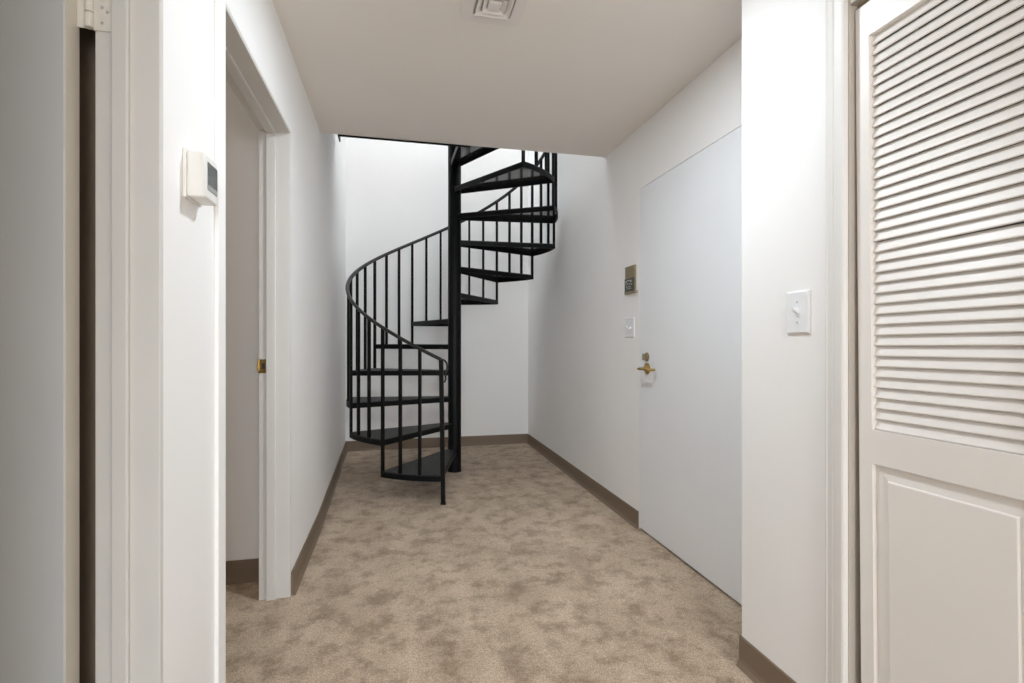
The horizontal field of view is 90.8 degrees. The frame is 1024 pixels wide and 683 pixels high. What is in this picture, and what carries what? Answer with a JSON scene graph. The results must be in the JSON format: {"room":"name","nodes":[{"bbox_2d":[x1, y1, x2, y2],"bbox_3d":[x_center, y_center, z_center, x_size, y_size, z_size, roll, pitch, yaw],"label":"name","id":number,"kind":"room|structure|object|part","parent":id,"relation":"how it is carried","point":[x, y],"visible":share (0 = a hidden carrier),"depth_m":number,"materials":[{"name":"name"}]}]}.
{"room":"apartment hallway","nodes":[
{"label":"apartment hallway","id":0,"kind":"room"},
{"bbox_2d":[79,27,94,682],"bbox_3d":[-1.734,-0.080,0.897,1.816,2.420,0.100,0,0,-13],"label":"door frame","id":1,"kind":"structure","parent":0,"point":[86,36],"depth_m":1.04,"materials":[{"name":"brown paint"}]},
{"bbox_2d":[226,81,258,560],"bbox_3d":[-2.092,-0.080,2.241,1.916,2.420,0.100,0,0,-13],"label":"wall","id":2,"kind":"structure","parent":0,"point":[242,135],"depth_m":2.38,"materials":[{"name":"paint"}]},
{"bbox_2d":[226,558,258,584],"bbox_3d":[-2.030,1.079,2.194,1.816,0.103,0.020,0,0,-13],"label":"baseboard","id":3,"kind":"structure","parent":2,"relation":"attached to","point":[246,570],"depth_m":2.37,"materials":[{"name":"plastic"}]},
{"bbox_2d":[163,0,345,682],"bbox_3d":[-0.926,-2.020,1.661,0.179,6.300,7.252,0,0,-13],"label":"wall","id":4,"kind":"structure","parent":0,"point":[318,160],"depth_m":1.26,"materials":[{"name":"paint"}]},
{"bbox_2d":[0,0,110,682],"bbox_3d":[-1.193,0.106,0.873,0.857,2.023,0.044,0,0,-13],"label":"door","id":5,"kind":"structure","parent":4,"relation":"in","point":[39,39],"depth_m":0.93,"materials":[{"name":"beige wood"}]},
{"bbox_2d":[95,0,162,682],"bbox_3d":[-0.670,0.098,0.591,0.127,2.064,0.851,0,0,-13],"label":"trim","id":6,"kind":"structure","parent":4,"relation":"attached to","point":[129,58],"depth_m":0.98,"materials":[{"name":"paint"}]},
{"bbox_2d":[183,147,216,206],"bbox_3d":[-0.714,-0.374,1.161,0.043,0.110,0.093,0,0,-13],"label":"thermostat","id":7,"kind":"object","parent":4,"relation":"attached to","point":[199,171],"visible":1,"depth_m":1.12,"materials":[{"name":"white plastic"}]},
{"bbox_3d":[-0.732,-0.374,1.157,0.007,0.110,0.093,0,0,-13],"label":"wall plate","id":8,"kind":"part","parent":7,"relation":"part of","materials":[{"name":"white plastic"}]},
{"bbox_2d":[214,0,225,682],"bbox_3d":[-0.769,-0.080,1.330,0.011,2.420,0.058,0,0,-13],"label":"trim","id":9,"kind":"structure","parent":4,"relation":"attached to","point":[219,5],"depth_m":1.32,"materials":[{"name":"paint"}]},
{"bbox_2d":[226,5,290,600],"bbox_3d":[-0.945,0.098,1.781,0.132,2.064,0.920,0,0,-13],"label":"trim","id":10,"kind":"structure","parent":4,"relation":"attached to","point":[244,77],"depth_m":2.21,"materials":[{"name":"paint"}]},
{"bbox_3d":[-1.090,0.108,2.200,0.036,0.060,0.014,0,0,-13],"label":"strike plate","id":11,"kind":"part","parent":10,"relation":"part of","materials":[{"name":"gold metal"}]},
{"bbox_2d":[291,442,347,595],"bbox_3d":[-1.188,1.079,3.124,0.046,0.103,4.281,0,0,-14],"label":"baseboard","id":12,"kind":"structure","parent":4,"relation":"attached to","point":[297,573],"depth_m":2.84,"materials":[{"name":"plastic"}]},
{"bbox_2d":[346,137,527,440],"bbox_3d":[-0.833,-2.020,5.461,2.400,6.300,0.120,0,0,-13],"label":"wall","id":13,"kind":"structure","parent":0,"point":[397,192],"depth_m":5.39,"materials":[{"name":"paint"}]},
{"bbox_2d":[346,434,527,451],"bbox_3d":[-0.764,1.079,5.405,1.940,0.103,0.020,0,0,-13],"label":"baseboard","id":14,"kind":"structure","parent":13,"relation":"attached to","point":[412,443],"depth_m":5.41,"materials":[{"name":"plastic"}]},
{"bbox_2d":[226,443,753,682],"bbox_3d":[0.288,1.190,-0.140,6.700,0.120,11.800,0,0,-13],"label":"floor","id":15,"kind":"structure","parent":0,"point":[523,574],"depth_m":2.26,"materials":[{"name":"carpet"}]},
{"bbox_2d":[338,134,557,504],"bbox_3d":[-0.492,-0.840,4.307,1.833,3.940,2.008,0,0,-13],"label":"spiral staircase","id":16,"kind":"structure","parent":15,"relation":"on","point":[434,467],"depth_m":4.35,"materials":[{"name":"black metal"}]},
{"bbox_3d":[-0.484,0.629,3.513,0.048,1.001,0.041,0,0,0],"label":"newel post","id":17,"kind":"part","parent":16,"relation":"part of","materials":[{"name":"black metal"}]},
{"bbox_3d":[-0.502,-1.244,4.407,1.808,2.758,1.808,0,0,-13],"label":"handrail","id":18,"kind":"part","parent":16,"relation":"part of","materials":[{"name":"black metal"}]},
{"bbox_2d":[272,0,741,156],"bbox_3d":[0.554,-1.525,-1.307,6.700,0.470,9.405,0,0,-13],"label":"ceiling","id":19,"kind":"structure","parent":0,"point":[574,77],"depth_m":2.35,"materials":[{"name":"paint"}]},
{"bbox_2d":[460,0,527,27],"bbox_3d":[-0.066,-1.284,1.928,0.238,0.012,0.238,0,0,-13],"label":"ceiling vent","id":20,"kind":"object","parent":19,"relation":"in","point":[508,13],"visible":1,"depth_m":1.97,"materials":[{"name":"white metal"}]},
{"bbox_3d":[-0.066,-1.283,1.928,0.048,0.010,0.048,0,0,-13],"label":"plate","id":21,"kind":"part","parent":20,"relation":"part of","materials":[{"name":"white metal"}]},
{"bbox_2d":[528,37,741,528],"bbox_3d":[0.683,-2.020,3.689,0.120,6.300,4.010,0,0,-13],"label":"wall","id":22,"kind":"structure","parent":0,"point":[583,374],"depth_m":3.63,"materials":[{"name":"paint"}]},
{"bbox_2d":[625,317,634,337],"bbox_3d":[0.729,-0.088,3.163,0.023,0.126,0.128,0,0,-13],"label":"light switch","id":23,"kind":"object","parent":22,"relation":"attached to","point":[629,322],"visible":1,"depth_m":3.15,"materials":[{"name":"white plastic"}]},
{"bbox_2d":[624,265,637,294],"bbox_3d":[0.738,-0.384,3.137,0.017,0.172,0.152,0,0,-13],"label":"wall plaque","id":24,"kind":"object","parent":22,"relation":"attached to","point":[630,272],"visible":1,"depth_m":3.13,"materials":[{"name":"gold metal"}]},
{"bbox_3d":[0.732,-0.352,3.146,0.003,0.083,0.132,0,0,-13],"label":"dark panel","id":25,"kind":"part","parent":24,"relation":"part of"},
{"bbox_3d":[0.739,-0.390,3.148,0.012,0.160,0.132,0,0,-13],"label":"plate","id":26,"kind":"part","parent":24,"relation":"part of","materials":[{"name":"gold metal"}]},
{"bbox_2d":[527,434,795,682],"bbox_3d":[0.521,1.079,3.517,0.272,0.103,4.273,0,0,-13],"label":"baseboard","id":27,"kind":"structure","parent":22,"relation":"attached to","point":[620,507],"depth_m":3.15,"materials":[{"name":"plastic"}]},
{"bbox_2d":[637,126,741,604],"bbox_3d":[0.859,0.101,2.586,0.116,2.034,0.942,0,0,-13],"label":"door","id":28,"kind":"structure","parent":22,"relation":"in","point":[690,367],"depth_m":2.46,"materials":[{"name":"paint"}]},
{"bbox_3d":[0.764,0.158,2.882,0.064,0.017,0.136,0,0,-13],"label":"lever","id":29,"kind":"part","parent":28,"relation":"part of","materials":[{"name":"gold metal"}]},
{"bbox_2d":[742,0,917,682],"bbox_3d":[1.295,-0.080,0.162,0.252,2.420,3.340,0,0,-13],"label":"wall","id":30,"kind":"structure","parent":0,"point":[783,41],"depth_m":1.58,"materials":[{"name":"paint"}]},
{"bbox_2d":[787,290,810,333],"bbox_3d":[0.848,-0.087,1.508,0.024,0.128,0.088,0,0,-13],"label":"light switch","id":31,"kind":"object","parent":30,"relation":"attached to","point":[798,302],"visible":1,"depth_m":1.50,"materials":[{"name":"white plastic"}]},
{"bbox_2d":[825,0,847,682],"bbox_3d":[1.082,0.054,0.488,0.019,2.152,1.883,0,0,-13],"label":"trim","id":32,"kind":"structure","parent":30,"relation":"attached to","point":[836,11],"depth_m":1.36,"materials":[{"name":"paint"}]},
{"bbox_2d":[857,0,869,9],"bbox_3d":[1.125,-0.884,0.506,0.028,0.016,1.727,0,0,-13],"label":"trim","id":33,"kind":"structure","parent":30,"relation":"attached to","point":[866,1],"depth_m":1.33,"materials":[{"name":"beige wood"}]},
{"bbox_2d":[848,0,883,682],"bbox_3d":[1.141,0.110,0.510,0.114,2.040,1.765,0,0,-13],"label":"trim","id":34,"kind":"structure","parent":30,"relation":"attached to","point":[854,611],"depth_m":1.34,"materials":[{"name":"paint"}]},
{"bbox_2d":[855,0,1023,682],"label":"door","id":35,"kind":"structure","parent":30,"relation":"in","point":[941,351],"depth_m":1.13,"materials":[{"name":"paint"}]},
{"bbox_3d":[0.972,0.639,1.123,0.017,0.664,0.352,0,-1,-13],"label":"raised panel","id":36,"kind":"part","parent":35,"relation":"part of","materials":[{"name":"paint"}]}
]}

